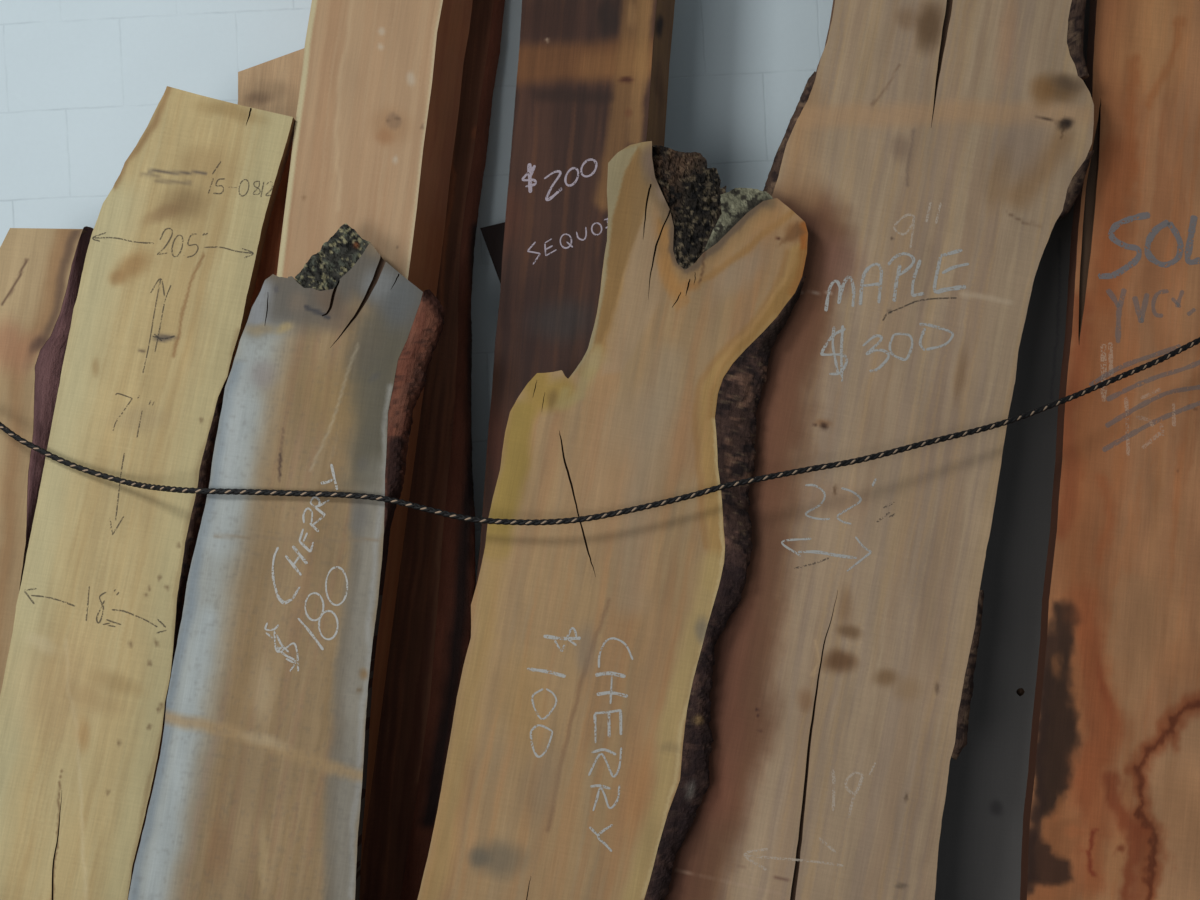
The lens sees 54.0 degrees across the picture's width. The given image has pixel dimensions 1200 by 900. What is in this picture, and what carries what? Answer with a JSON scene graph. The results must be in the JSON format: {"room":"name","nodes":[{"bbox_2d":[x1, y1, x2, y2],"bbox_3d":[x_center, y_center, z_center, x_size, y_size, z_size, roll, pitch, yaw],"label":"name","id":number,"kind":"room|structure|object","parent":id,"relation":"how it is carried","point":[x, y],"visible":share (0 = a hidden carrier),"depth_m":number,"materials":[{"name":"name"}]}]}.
{"room":"lumber store","nodes":[
{"label":"lumber store","id":0,"kind":"room"},
{"bbox_2d":[0,0,832,587],"bbox_3d":[-0.034,-0.649,4.000,10.000,4.600,0.001,-3,0,0],"label":"wall","id":1,"kind":"structure","parent":0,"point":[82,82],"depth_m":4.00,"materials":[{"name":"white paint"}]},
{"bbox_2d":[0,337,1199,525],"bbox_3d":[0.272,-0.366,3.623,5.611,1.104,0.745,-3,0,0],"label":"rope","id":2,"kind":"object","parent":1,"relation":"attached to","point":[1191,344],"visible":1,"depth_m":3.29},
{"label":"floor","id":3,"kind":"structure","parent":0,"visible":0},
{"bbox_2d":[0,226,92,693],"bbox_3d":[-1.933,0.537,3.525,0.885,2.423,0.206,-3,0,-19],"label":"plank","id":4,"kind":"object","parent":3,"relation":"on","point":[41,269],"visible":0.77,"depth_m":3.58,"materials":[{"name":"brown wood"}]},
{"bbox_2d":[0,86,294,899],"bbox_3d":[-1.403,0.310,3.465,1.109,2.821,0.279,-3,0,-25],"label":"plank","id":5,"kind":"object","parent":3,"relation":"on","point":[161,310],"visible":0.95,"depth_m":3.45,"materials":[{"name":"brown wood"}]},
{"bbox_2d":[248,142,292,317],"bbox_3d":[-1.193,0.344,3.599,0.671,2.733,0.141,-3,0,-31],"label":"board","id":6,"kind":"object","parent":3,"relation":"on","point":[270,254],"visible":0.02,"depth_m":3.67,"materials":[{"name":"brown wood"}]},
{"bbox_2d":[238,48,303,118],"bbox_3d":[-1.199,0.186,3.809,0.710,3.048,0.170,-3,0,-35],"label":"board","id":7,"kind":"object","parent":3,"relation":"on","point":[273,85],"visible":0.1,"depth_m":3.92,"materials":[{"name":"brown wood"}]},
{"bbox_2d":[128,223,444,899],"bbox_3d":[-0.905,0.525,3.272,1.011,2.340,0.305,-3,0,0],"label":"plank","id":8,"kind":"object","parent":3,"relation":"on","point":[259,788],"visible":1,"depth_m":3.25,"materials":[{"name":"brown wood"}]},
{"bbox_2d":[277,0,472,863],"bbox_3d":[-0.796,-0.085,3.584,1.088,3.547,0.441,-3,0,-22],"label":"planed timber","id":9,"kind":"object","parent":3,"relation":"on","point":[376,120],"visible":0.37,"depth_m":3.54,"materials":[{"name":"brown wood"}]},
{"bbox_2d":[359,0,504,899],"bbox_3d":[-0.541,-0.007,3.747,0.799,3.365,0.172,-3,0,-32],"label":"plank","id":10,"kind":"object","parent":3,"relation":"on","point":[430,636],"visible":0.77,"depth_m":3.71,"materials":[{"name":"brown wood"}]},
{"bbox_2d":[480,222,504,283],"bbox_3d":[0.136,0.423,3.765,0.976,2.434,0.085,-3,0,19],"label":"board","id":11,"kind":"object","parent":3,"relation":"on","point":[493,235],"visible":0.05,"depth_m":3.88,"materials":[{"name":"black wood"}]},
{"bbox_2d":[470,0,674,638],"bbox_3d":[-0.131,-0.136,3.647,0.961,3.578,0.452,-3,0,-23],"label":"plank","id":12,"kind":"object","parent":3,"relation":"on","point":[593,75],"visible":0.34,"depth_m":3.63,"materials":[{"name":"brown wood"}]},
{"bbox_2d":[417,141,807,899],"bbox_3d":[-0.009,0.377,3.334,1.357,2.543,0.269,-3,0,-13],"label":"plank","id":13,"kind":"object","parent":3,"relation":"on","point":[577,764],"visible":1,"depth_m":3.32,"materials":[{"name":"brown wood"}]},
{"bbox_2d":[664,0,1094,899],"bbox_3d":[0.773,-0.119,3.447,1.753,3.450,0.373,-3,0,-17],"label":"plank","id":14,"kind":"object","parent":3,"relation":"on","point":[930,158],"visible":0.91,"depth_m":3.44,"materials":[{"name":"brown wood"}]},
{"bbox_2d":[935,0,1089,899],"bbox_3d":[1.399,-0.218,3.756,1.278,3.583,0.304,-3,0,-27],"label":"wall","id":15,"kind":"structure","parent":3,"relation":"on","point":[980,848],"depth_m":3.68,"materials":[{"name":"grey paint"}]},
{"bbox_2d":[1020,0,1199,899],"bbox_3d":[1.782,-0.176,3.573,1.324,3.460,0.418,-3,0,0],"label":"plank","id":16,"kind":"object","parent":3,"relation":"on","point":[1112,805],"visible":0.98,"depth_m":3.51,"materials":[{"name":"brown wood"}]}
]}

